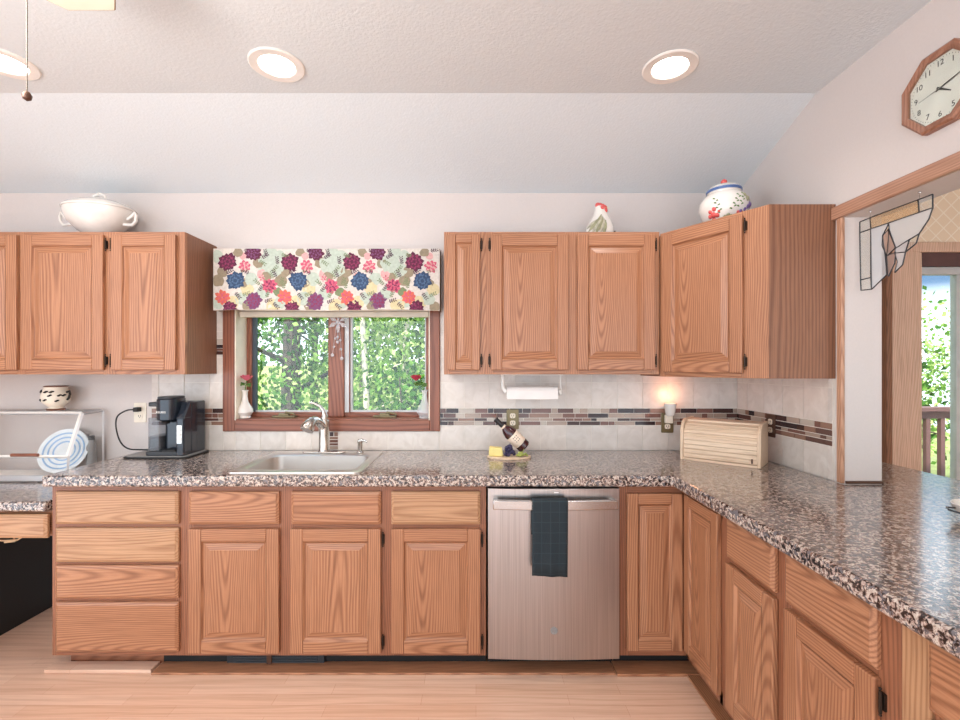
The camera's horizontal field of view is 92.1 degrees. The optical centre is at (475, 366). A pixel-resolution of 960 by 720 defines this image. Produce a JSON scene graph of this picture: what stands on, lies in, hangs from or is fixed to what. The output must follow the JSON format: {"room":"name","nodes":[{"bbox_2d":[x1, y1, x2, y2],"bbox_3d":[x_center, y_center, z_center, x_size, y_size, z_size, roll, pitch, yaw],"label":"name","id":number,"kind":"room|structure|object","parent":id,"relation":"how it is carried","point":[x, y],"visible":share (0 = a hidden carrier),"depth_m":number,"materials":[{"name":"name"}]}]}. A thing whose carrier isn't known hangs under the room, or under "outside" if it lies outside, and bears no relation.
{"room":"kitchen","nodes":[
{"label":"kitchen","id":0,"kind":"room"},
{"bbox_2d":[0,605,715,719],"bbox_3d":[0.400,1.453,-0.170,7.600,0.100,6.060,0,0,0],"label":"floor","id":1,"kind":"structure","parent":0,"point":[27,692],"depth_m":1.98,"materials":[{"name":"brown wood"}]},
{"bbox_2d":[0,536,51,635],"bbox_3d":[-2.710,1.098,2.421,0.460,0.610,0.598,0,0,0],"label":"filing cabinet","id":2,"kind":"object","parent":1,"relation":"on","point":[25,563],"visible":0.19,"depth_m":2.54,"materials":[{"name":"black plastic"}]},
{"bbox_2d":[0,538,20,542],"bbox_3d":[-2.175,0.810,2.200,0.453,0.054,0.028,0,0,0],"label":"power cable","id":3,"kind":"object","parent":2,"relation":"hanging from","point":[13,539],"visible":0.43,"depth_m":2.20,"materials":[{"name":"beige plastic"}]},
{"bbox_2d":[0,509,51,537],"bbox_3d":[-2.624,0.721,2.360,1.352,0.116,0.520,0,0,0],"label":"drawer unit","id":4,"kind":"object","parent":2,"relation":"on","point":[13,524],"visible":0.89,"depth_m":2.10,"materials":[{"name":"brown wood"}]},
{"bbox_2d":[0,482,51,510],"bbox_3d":[-2.668,0.635,2.414,1.424,0.045,0.628,0,0,0],"label":"countertop","id":5,"kind":"structure","parent":2,"relation":"on","point":[14,496],"depth_m":2.19,"materials":[{"name":"stone"}]},
{"bbox_2d":[0,409,103,481],"bbox_3d":[-2.485,0.429,2.575,0.635,0.366,0.264,0,0,0],"label":"display case","id":6,"kind":"object","parent":5,"relation":"on","point":[6,475],"visible":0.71,"depth_m":2.55,"materials":[{"name":"metal"}]},
{"bbox_2d":[39,385,70,410],"bbox_3d":[-2.385,0.176,2.627,0.140,0.140,0.137,0,0,43],"label":"decorative pot","id":7,"kind":"object","parent":6,"relation":"on","point":[55,397],"visible":1,"depth_m":2.59,"materials":[{"name":"beige ceramic"}]},
{"bbox_2d":[37,429,87,472],"bbox_3d":[-2.333,0.472,2.618,0.256,0.234,0.105,0,0,-10],"label":"decorative plate","id":8,"kind":"object","parent":6,"relation":"in","point":[57,443],"visible":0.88,"depth_m":2.62,"materials":[{"name":"white ceramic"}]},
{"bbox_2d":[86,435,96,464],"bbox_3d":[-2.205,0.494,2.655,0.048,0.207,0.048,0,0,0],"label":"bottle","id":9,"kind":"object","parent":6,"relation":"in","point":[91,456],"visible":0.8,"depth_m":2.64,"materials":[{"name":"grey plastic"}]},
{"bbox_2d":[44,661,159,672],"bbox_3d":[-1.735,1.395,2.152,0.490,0.016,0.065,0,0,0],"label":"plank","id":10,"kind":"object","parent":1,"relation":"on","point":[58,666],"visible":1,"depth_m":2.14,"materials":[{"name":"brown wood"}]},
{"bbox_2d":[52,487,195,662],"bbox_3d":[-1.634,0.972,2.409,0.612,0.863,0.618,0,0,0],"label":"base cabinet","id":11,"kind":"object","parent":1,"relation":"on","point":[119,553],"visible":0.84,"depth_m":2.10,"materials":[{"name":"brown wood"}]},
{"bbox_2d":[186,487,387,663],"bbox_3d":[-0.872,0.972,2.409,0.911,0.863,0.618,0,0,0],"label":"base cabinet","id":12,"kind":"object","parent":1,"relation":"on","point":[274,574],"visible":0.94,"depth_m":2.10,"materials":[{"name":"brown wood"}]},
{"bbox_2d":[227,655,324,663],"bbox_3d":[-0.944,1.366,2.183,0.459,0.066,0.025,0,0,0],"label":"vent register","id":13,"kind":"object","parent":12,"relation":"attached to","point":[268,659],"depth_m":2.18,"materials":[{"name":"grey plastic"}]},
{"bbox_2d":[151,661,614,674],"bbox_3d":[-0.422,1.398,2.151,2.115,0.010,0.085,0,0,0],"label":"trim","id":14,"kind":"structure","parent":1,"relation":"on","point":[166,667],"depth_m":2.15,"materials":[{"name":"brown wood"}]},
{"bbox_2d":[385,487,485,660],"bbox_3d":[-0.185,0.972,2.409,0.463,0.863,0.618,0,0,0],"label":"base cabinet","id":15,"kind":"object","parent":1,"relation":"on","point":[435,537],"visible":0.95,"depth_m":2.10,"materials":[{"name":"brown wood"}]},
{"bbox_2d":[486,487,618,661],"bbox_3d":[0.350,0.974,2.353,0.592,0.858,0.664,0,0,0],"label":"dishwasher","id":16,"kind":"object","parent":1,"relation":"on","point":[574,617],"visible":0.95,"depth_m":2.08,"materials":[{"name":"metal"}]},
{"bbox_2d":[531,498,567,576],"bbox_3d":[0.322,0.747,2.032,0.155,0.339,0.053,0,0,0],"label":"dish towel","id":17,"kind":"object","parent":16,"relation":"hanging from","point":[549,516],"visible":0.99,"depth_m":2.01,"materials":[{"name":"grey fabric"}]},
{"bbox_2d":[611,661,699,676],"bbox_3d":[0.834,1.396,2.144,0.388,0.013,0.097,0,0,0],"label":"trim","id":18,"kind":"structure","parent":1,"relation":"on","point":[622,668],"depth_m":2.13,"materials":[{"name":"brown wood"}]},
{"bbox_2d":[613,487,726,710],"bbox_3d":[1.096,0.972,2.245,0.888,0.863,0.951,0,0,0],"label":"base cabinet","id":19,"kind":"object","parent":1,"relation":"on","point":[673,546],"visible":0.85,"depth_m":2.10,"materials":[{"name":"brown wood"}]},
{"bbox_2d":[42,450,959,658],"bbox_3d":[0.074,0.514,1.486,4.052,0.050,2.471,0,0,0],"label":"countertop","id":20,"kind":"structure","parent":19,"relation":"on","point":[893,545],"depth_m":1.90,"materials":[{"name":"stone"}]},
{"bbox_2d":[123,449,208,458],"bbox_3d":[-1.715,0.483,2.578,0.360,0.012,0.245,0,0,0],"label":"mat","id":21,"kind":"object","parent":20,"relation":"on","point":[140,455],"visible":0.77,"depth_m":2.47,"materials":[{"name":"black plastic"}]},
{"bbox_2d":[115,395,204,455],"bbox_3d":[-1.819,0.318,2.584,0.524,0.318,0.245,0,0,5],"label":"coffee maker","id":22,"kind":"object","parent":21,"relation":"on","point":[184,419],"visible":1,"depth_m":2.51,"materials":[{"name":"grey plastic"}]},
{"bbox_2d":[162,448,175,451],"bbox_3d":[-1.648,0.449,2.501,0.070,0.012,0.038,0,0,0],"label":"drip tray","id":23,"kind":"object","parent":22,"relation":"on","point":[167,449],"depth_m":2.48,"materials":[{"name":"black plastic"}]},
{"bbox_2d":[227,451,382,473],"bbox_3d":[-0.841,0.574,2.390,0.622,0.186,0.536,0,0,0],"label":"sink","id":24,"kind":"object","parent":20,"relation":"in","point":[278,462],"visible":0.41,"depth_m":2.54,"materials":[{"name":"ceramic"}]},
{"bbox_2d":[356,438,366,452],"bbox_3d":[-0.640,0.441,2.605,0.066,0.079,0.042,0,0,0],"label":"soap dispenser","id":25,"kind":"object","parent":24,"relation":"on","point":[360,441],"visible":1,"depth_m":2.59,"materials":[{"name":"silver metal"}]},
{"bbox_2d":[300,402,345,452],"bbox_3d":[-0.853,0.338,2.530,0.240,0.286,0.207,0,0,0],"label":"faucet","id":26,"kind":"object","parent":20,"relation":"on","point":[323,424],"visible":1,"depth_m":2.57,"materials":[{"name":"silver metal"}]},
{"bbox_2d":[487,454,530,459],"bbox_3d":[0.178,0.483,2.490,0.236,0.012,0.120,0,0,0],"label":"serving board","id":27,"kind":"object","parent":20,"relation":"on","point":[511,457],"visible":0.74,"depth_m":2.44,"materials":[{"name":"brown wood"}]},
{"bbox_2d":[489,446,502,455],"bbox_3d":[0.106,0.452,2.485,0.076,0.050,0.050,0,0,0],"label":"cheese wedge","id":28,"kind":"object","parent":27,"relation":"on","point":[493,450],"visible":1,"depth_m":2.46,"materials":[{"name":"yellow food"}]},
{"bbox_2d":[503,444,515,456],"bbox_3d":[0.180,0.441,2.472,0.057,0.070,0.057,0,0,21],"label":"grape bunch","id":29,"kind":"object","parent":27,"relation":"on","point":[509,450],"visible":1,"depth_m":2.46,"materials":[{"name":"purple food"}]},
{"bbox_2d":[494,417,528,451],"bbox_3d":[0.193,0.369,2.536,0.194,0.189,0.080,0,0,0],"label":"wine bottle","id":30,"kind":"object","parent":27,"relation":"on","point":[511,434],"visible":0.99,"depth_m":2.51,"materials":[{"name":"red glass"}]},
{"bbox_2d":[516,449,527,456],"bbox_3d":[0.245,0.455,2.458,0.063,0.041,0.037,0,0,-22],"label":"grape bunch","id":31,"kind":"object","parent":27,"relation":"on","point":[521,453],"visible":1,"depth_m":2.45,"materials":[{"name":"green food"}]},
{"bbox_2d":[680,416,767,468],"bbox_3d":[1.285,0.383,2.409,0.371,0.212,0.201,0,0,41],"label":"bread box","id":32,"kind":"object","parent":20,"relation":"on","point":[743,443],"visible":1,"depth_m":2.34,"materials":[{"name":"brown wood"}]},
{"bbox_2d":[946,499,959,513],"bbox_3d":[1.608,0.464,1.456,0.202,0.050,0.184,0,0,37],"label":"dish","id":33,"kind":"object","parent":20,"relation":"on","point":[955,503],"visible":1,"depth_m":1.48,"materials":[{"name":"white ceramic"}]},
{"bbox_2d":[687,675,731,719],"bbox_3d":[0.993,1.398,1.272,0.075,0.010,1.644,0,0,0],"label":"trim","id":34,"kind":"structure","parent":1,"relation":"on","point":[697,681],"depth_m":1.95,"materials":[{"name":"brown wood"}]},
{"bbox_2d":[725,519,786,719],"bbox_3d":[1.240,0.972,1.599,0.600,0.863,0.340,0,0,0],"label":"base cabinet","id":35,"kind":"object","parent":1,"relation":"on","point":[755,570],"visible":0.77,"depth_m":1.57,"materials":[{"name":"brown wood"}]},
{"bbox_2d":[784,555,901,719],"bbox_3d":[1.240,0.972,1.237,0.600,0.863,0.384,0,0,0],"label":"base cabinet","id":36,"kind":"object","parent":1,"relation":"on","point":[843,655],"visible":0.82,"depth_m":1.21,"materials":[{"name":"brown wood"}]},
{"bbox_2d":[902,625,959,719],"bbox_3d":[1.240,0.972,0.733,0.600,0.863,0.625,0,0,0],"label":"base cabinet","id":37,"kind":"object","parent":1,"relation":"on","point":[930,674],"visible":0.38,"depth_m":0.98,"materials":[{"name":"brown wood"}]},
{"bbox_2d":[0,0,930,192],"bbox_3d":[0.400,-1.261,-0.170,7.600,0.472,6.060,0,0,0],"label":"ceiling","id":38,"kind":"structure","parent":0,"point":[139,96],"depth_m":2.09,"materials":[{"name":"white paint"}]},
{"bbox_2d":[0,49,41,79],"bbox_3d":[-1.923,-1.238,1.890,0.220,0.007,0.220,0,0,0],"label":"recessed light","id":39,"kind":"object","parent":38,"relation":"in","point":[12,65],"visible":0.94,"depth_m":1.91,"materials":[{"name":"white glass"}]},
{"bbox_2d":[21,0,115,100],"bbox_3d":[-1.073,-0.888,0.788,1.064,0.708,1.012,0,0,0],"label":"ceiling fan","id":40,"kind":"object","parent":38,"relation":"hanging from","point":[66,4],"visible":1,"depth_m":1.26,"materials":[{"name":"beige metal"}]},
{"bbox_2d":[247,47,304,81],"bbox_3d":[-0.818,-1.238,1.904,0.220,0.007,0.220,0,0,0],"label":"recessed light","id":41,"kind":"object","parent":38,"relation":"in","point":[275,64],"visible":1,"depth_m":1.89,"materials":[{"name":"white plastic"}]},
{"bbox_2d":[642,49,698,83],"bbox_3d":[0.803,-1.238,1.917,0.220,0.007,0.220,0,0,0],"label":"recessed light","id":42,"kind":"object","parent":38,"relation":"in","point":[671,66],"visible":1,"depth_m":1.91,"materials":[{"name":"white plastic"}]},
{"bbox_2d":[0,189,959,468],"bbox_3d":[0.400,0.083,2.791,7.600,2.640,0.138,0,0,0],"label":"wall","id":43,"kind":"structure","parent":0,"point":[591,411],"depth_m":2.73,"materials":[{"name":"beige paint"}]},
{"bbox_2d":[0,232,108,373],"bbox_3d":[-2.397,-0.335,2.570,0.938,0.748,0.319,0,0,0],"label":"upper cabinet","id":44,"kind":"object","parent":43,"relation":"attached to","point":[54,286],"visible":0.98,"depth_m":2.41,"materials":[{"name":"brown wood"}]},
{"bbox_2d":[58,192,137,231],"bbox_3d":[-2.091,-0.840,2.569,0.332,0.260,0.327,0,0,-44],"label":"soup tureen","id":45,"kind":"object","parent":44,"relation":"on","point":[85,214],"visible":0.9,"depth_m":2.48,"materials":[{"name":"white ceramic"}]},
{"bbox_2d":[134,403,145,421],"bbox_3d":[-1.978,0.268,2.726,0.072,0.116,0.008,0,0,0],"label":"wall outlet","id":46,"kind":"object","parent":43,"relation":"attached to","point":[140,416],"visible":0.94,"depth_m":2.73,"materials":[{"name":"beige plastic"}]},
{"bbox_2d":[109,232,216,373],"bbox_3d":[-1.728,-0.335,2.570,0.400,0.748,0.319,0,0,0],"label":"upper cabinet","id":47,"kind":"object","parent":43,"relation":"attached to","point":[163,319],"visible":1,"depth_m":2.42,"materials":[{"name":"brown wood"}]},
{"bbox_2d":[223,310,439,430],"bbox_3d":[-0.848,-0.155,2.800,1.272,1.064,0.180,0,0,0],"label":"window","id":48,"kind":"structure","parent":43,"relation":"in","point":[240,334],"depth_m":2.75,"materials":[{"name":"brown wood"}]},
{"bbox_2d":[238,375,252,418],"bbox_3d":[-1.383,0.176,2.775,0.094,0.258,0.092,0,0,0],"label":"bud vase","id":49,"kind":"object","parent":48,"relation":"on","point":[245,409],"visible":1,"depth_m":2.76,"materials":[{"name":"white ceramic"}]},
{"bbox_2d":[213,249,440,311],"bbox_3d":[-0.844,-0.493,2.656,1.278,0.351,0.108,0,0,0],"label":"valance","id":50,"kind":"object","parent":48,"relation":"attached to","point":[243,279],"visible":1,"depth_m":2.61,"materials":[{"name":"multicoloured fabric"}]},
{"bbox_2d":[239,309,428,317],"bbox_3d":[-0.842,-0.451,2.761,1.118,0.307,0.042,0,0,0],"label":"window blind","id":51,"kind":"object","parent":48,"relation":"attached to","point":[378,313],"visible":0.1,"depth_m":2.74,"materials":[{"name":"beige fabric"}]},
{"bbox_2d":[411,375,427,418],"bbox_3d":[-0.329,0.176,2.775,0.132,0.258,0.092,0,0,0],"label":"bud vase","id":52,"kind":"object","parent":48,"relation":"on","point":[415,377],"visible":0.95,"depth_m":2.77,"materials":[{"name":"clear glass"}]},
{"bbox_2d":[444,232,485,373],"bbox_3d":[-0.058,-0.335,2.570,0.220,0.748,0.319,0,0,0],"label":"upper cabinet","id":53,"kind":"object","parent":43,"relation":"attached to","point":[464,252],"visible":1,"depth_m":2.42,"materials":[{"name":"brown wood"}]},
{"bbox_2d":[507,409,518,428],"bbox_3d":[0.215,0.307,2.717,0.072,0.116,0.008,0,0,0],"label":"wall outlet","id":54,"kind":"object","parent":43,"relation":"attached to","point":[512,414],"visible":0.88,"depth_m":2.72,"materials":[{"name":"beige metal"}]},
{"bbox_2d":[486,232,658,373],"bbox_3d":[0.508,-0.335,2.570,0.910,0.748,0.319,0,0,0],"label":"upper cabinet","id":55,"kind":"object","parent":43,"relation":"attached to","point":[557,302],"visible":1,"depth_m":2.41,"materials":[{"name":"brown wood"}]},
{"bbox_2d":[501,374,562,394],"bbox_3d":[0.313,0.099,2.600,0.348,0.120,0.036,0,0,0],"label":"paper towel holder","id":56,"kind":"object","parent":55,"relation":"attached to","point":[504,389],"visible":0.98,"depth_m":2.59,"materials":[{"name":"white plastic"}]},
{"bbox_2d":[506,386,557,398],"bbox_3d":[0.313,0.143,2.600,0.283,0.072,0.068,0,0,0],"label":"paper towel roll","id":57,"kind":"object","parent":56,"relation":"on","point":[513,392],"visible":0.98,"depth_m":2.56,"materials":[{"name":"white paper"}]},
{"bbox_2d":[586,203,615,231],"bbox_3d":[0.683,-0.809,2.556,0.148,0.200,0.124,0,0,32],"label":"figurine","id":58,"kind":"object","parent":55,"relation":"on","point":[600,221],"visible":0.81,"depth_m":2.53,"materials":[{"name":"white ceramic"}]},
{"bbox_2d":[661,413,673,432],"bbox_3d":[1.123,0.328,2.717,0.072,0.116,0.008,0,0,0],"label":"wall outlet","id":59,"kind":"object","parent":43,"relation":"attached to","point":[665,427],"visible":0.68,"depth_m":2.72,"materials":[{"name":"gold metal"}]},
{"bbox_2d":[664,403,676,422],"bbox_3d":[1.123,0.269,2.678,0.068,0.118,0.069,0,0,0],"label":"night light","id":60,"kind":"object","parent":43,"relation":"attached to","point":[670,408],"visible":1,"depth_m":2.66,"materials":[{"name":"beige plastic"}]},
{"bbox_2d":[664,403,676,415],"bbox_3d":[1.123,0.246,2.677,0.068,0.073,0.067,0,0,0],"label":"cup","id":61,"kind":"object","parent":60,"relation":"on","point":[670,408],"depth_m":2.65,"materials":[{"name":"white plastic"}]},
{"bbox_2d":[882,242,959,479],"bbox_3d":[3.252,0.333,2.765,1.695,2.140,0.110,0,0,0],"label":"door","id":62,"kind":"structure","parent":43,"relation":"in","point":[902,290],"depth_m":2.73,"materials":[{"name":"brown wood"}]},
{"bbox_2d":[737,0,959,484],"bbox_3d":[1.617,0.075,-0.170,0.166,2.655,6.060,0,0,0],"label":"wall","id":63,"kind":"structure","parent":0,"point":[850,140],"depth_m":1.94,"materials":[{"name":"beige paint"}]},
{"bbox_2d":[640,204,835,378],"bbox_3d":[1.252,-0.324,2.357,0.579,0.748,0.744,0,0,0],"label":"upper cabinet","id":64,"kind":"object","parent":63,"relation":"attached to","point":[751,293],"visible":1,"depth_m":2.03,"materials":[{"name":"brown wood"}]},
{"bbox_2d":[699,179,750,221],"bbox_3d":[1.237,-0.818,2.309,0.228,0.238,0.230,0,0,0],"label":"ginger jar","id":65,"kind":"object","parent":64,"relation":"on","point":[723,199],"visible":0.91,"depth_m":2.23,"materials":[{"name":"white ceramic"}]},
{"bbox_2d":[766,414,775,437],"bbox_3d":[1.530,0.305,2.405,0.008,0.116,0.072,0,0,0],"label":"wall outlet","id":66,"kind":"object","parent":63,"relation":"attached to","point":[771,419],"visible":0.8,"depth_m":2.39,"materials":[{"name":"brown metal"}]},
{"bbox_2d":[837,217,844,482],"bbox_3d":[1.535,-0.070,1.949,0.016,1.114,0.028,0,0,0],"label":"trim","id":67,"kind":"structure","parent":63,"relation":"attached to","point":[841,221],"depth_m":1.94,"materials":[{"name":"beige wood"}]},
{"bbox_2d":[845,481,882,483],"bbox_3d":[1.623,0.482,1.936,0.153,0.011,0.008,0,0,0],"label":"trim","id":68,"kind":"structure","parent":63,"relation":"attached to","point":[846,482],"depth_m":1.93,"materials":[{"name":"brown wood"}]},
{"bbox_2d":[831,151,959,220],"bbox_3d":[1.533,-0.654,0.195,0.020,0.055,3.590,0,0,0],"label":"trim","id":69,"kind":"structure","parent":63,"relation":"attached to","point":[950,164],"depth_m":1.66,"materials":[{"name":"brown wood"}]},
{"bbox_2d":[859,191,933,290],"bbox_3d":[1.580,-0.468,1.754,0.010,0.318,0.309,0,0,0],"label":"stained glass panel","id":70,"kind":"object","parent":63,"relation":"hanging from","point":[888,273],"visible":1,"depth_m":1.77,"materials":[{"name":"white"}]},
{"bbox_2d":[901,38,959,135],"bbox_3d":[1.530,-0.919,1.528,0.026,0.259,0.259,0,0,0],"label":"wall clock","id":71,"kind":"object","parent":63,"relation":"attached to","point":[930,101],"visible":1,"depth_m":1.54,"materials":[{"name":"brown wood"}]},
{"bbox_3d":[4.450,1.443,3.717,4.500,0.040,1.675,0,0,0],"label":"deck","id":72,"kind":"object","parent":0,"visible":0},
{"bbox_2d":[922,406,949,476],"bbox_3d":[4.400,0.863,4.450,4.200,0.960,0.140,0,0,0],"label":"deck railing","id":73,"kind":"object","parent":72,"relation":"on","point":[940,413],"visible":0.11,"depth_m":4.43,"materials":[{"name":"red wood"}]},
{"label":"outside","id":74,"kind":"structure","parent":0,"visible":0},
{"bbox_2d":[258,365,949,477],"bbox_3d":[1.000,2.153,14.435,34.000,4.500,23.130,0,0,0],"label":"ground","id":75,"kind":"structure","parent":74,"point":[265,369],"depth_m":20.83,"materials":[{"name":"green plant"}]},
{"bbox_2d":[258,350,314,409],"bbox_3d":[-2.701,0.852,5.130,2.302,2.109,1.698,0,0,44],"label":"sapling","id":76,"kind":"object","parent":75,"relation":"on","point":[283,401],"visible":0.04,"depth_m":5.24,"materials":[{"name":"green plant"}]},
{"bbox_2d":[258,319,323,398],"bbox_3d":[-5.458,-1.311,9.585,5.026,8.034,5.793,0,0,0],"label":"tree","id":77,"kind":"object","parent":75,"relation":"on","point":[262,326],"visible":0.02,"depth_m":9.72,"materials":[{"name":"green plant"}]},
{"bbox_2d":[258,318,409,409],"bbox_3d":[-2.212,-1.723,6.267,4.526,7.458,4.501,0,0,35],"label":"broadleaf tree","id":78,"kind":"object","parent":75,"relation":"on","point":[290,342],"visible":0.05,"depth_m":6.26,"materials":[{"name":"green plant"}]},
{"bbox_2d":[260,326,419,409],"bbox_3d":[-1.945,0.714,6.205,2.446,2.483,1.977,0,0,0],"label":"sapling","id":79,"kind":"object","parent":75,"relation":"on","point":[312,387],"visible":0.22,"depth_m":5.92,"materials":[{"name":"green plant"}]},
{"bbox_2d":[258,318,421,409],"bbox_3d":[-4.093,-2.483,11.966,7.590,10.377,7.140,0,0,0],"label":"tree","id":80,"kind":"object","parent":75,"relation":"on","point":[317,335],"visible":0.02,"depth_m":11.82,"materials":[{"name":"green plant"}]},
{"bbox_2d":[258,318,424,409],"bbox_3d":[-2.636,-1.536,10.719,6.011,8.484,5.706,0,0,31],"label":"tree","id":81,"kind":"object","parent":75,"relation":"on","point":[392,328],"visible":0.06,"depth_m":10.51,"materials":[{"name":"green plant"}]},
{"bbox_2d":[292,318,424,409],"bbox_3d":[-1.191,-1.061,5.743,3.178,6.031,2.393,0,0,-36],"label":"birch tree","id":82,"kind":"object","parent":75,"relation":"on","point":[363,342],"visible":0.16,"depth_m":5.79,"materials":[{"name":"green plant"}]},
{"bbox_2d":[302,318,424,405],"bbox_3d":[-0.835,-1.190,7.377,3.785,6.591,3.506,0,0,35],"label":"birch tree","id":83,"kind":"object","parent":75,"relation":"on","point":[407,323],"visible":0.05,"depth_m":7.24,"materials":[{"name":"green plant"}]},
{"bbox_2d":[327,343,424,409],"bbox_3d":[-0.667,0.807,5.041,1.956,2.198,1.572,0,0,42],"label":"sapling","id":84,"kind":"object","parent":75,"relation":"on","point":[420,400],"visible":0.26,"depth_m":5.01,"materials":[{"name":"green plant"}]},
{"bbox_2d":[357,318,424,409],"bbox_3d":[-0.252,-0.957,6.349,3.165,5.925,3.579,0,0,37],"label":"broadleaf tree","id":85,"kind":"object","parent":75,"relation":"on","point":[380,401],"visible":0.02,"depth_m":5.93,"materials":[{"name":"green plant"}]},
{"bbox_2d":[371,318,424,383],"bbox_3d":[0.454,-1.884,11.006,6.579,9.179,6.110,0,0,-13],"label":"tree","id":86,"kind":"object","parent":75,"relation":"on","point":[414,318],"visible":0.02,"depth_m":9.36,"materials":[{"name":"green plant"}]},
{"bbox_2d":[383,318,424,403],"bbox_3d":[-0.886,-2.710,12.626,6.312,10.830,7.037,0,0,0],"label":"tree","id":87,"kind":"object","parent":75,"relation":"on","point":[413,318],"visible":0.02,"depth_m":13.29,"materials":[{"name":"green plant"}]},
{"bbox_2d":[922,286,949,468],"bbox_3d":[8.880,0.175,8.072,3.644,4.263,3.612,0,0,-27],"label":"broadleaf tree","id":88,"kind":"object","parent":75,"relation":"on","point":[944,373],"visible":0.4,"depth_m":8.40,"materials":[{"name":"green plant"}]},
{"bbox_2d":[922,285,949,460],"bbox_3d":[8.914,0.504,11.134,5.240,5.268,5.410,0,0,24],"label":"tree","id":89,"kind":"object","parent":75,"relation":"on","point":[924,366],"visible":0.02,"depth_m":9.78,"materials":[{"name":"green plant"}]},
{"bbox_2d":[922,290,949,464],"bbox_3d":[10.999,0.214,13.182,5.845,5.309,5.674,0,0,-21],"label":"tree","id":90,"kind":"object","parent":75,"relation":"on","point":[938,350],"visible":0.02,"depth_m":11.96,"materials":[{"name":"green plant"}]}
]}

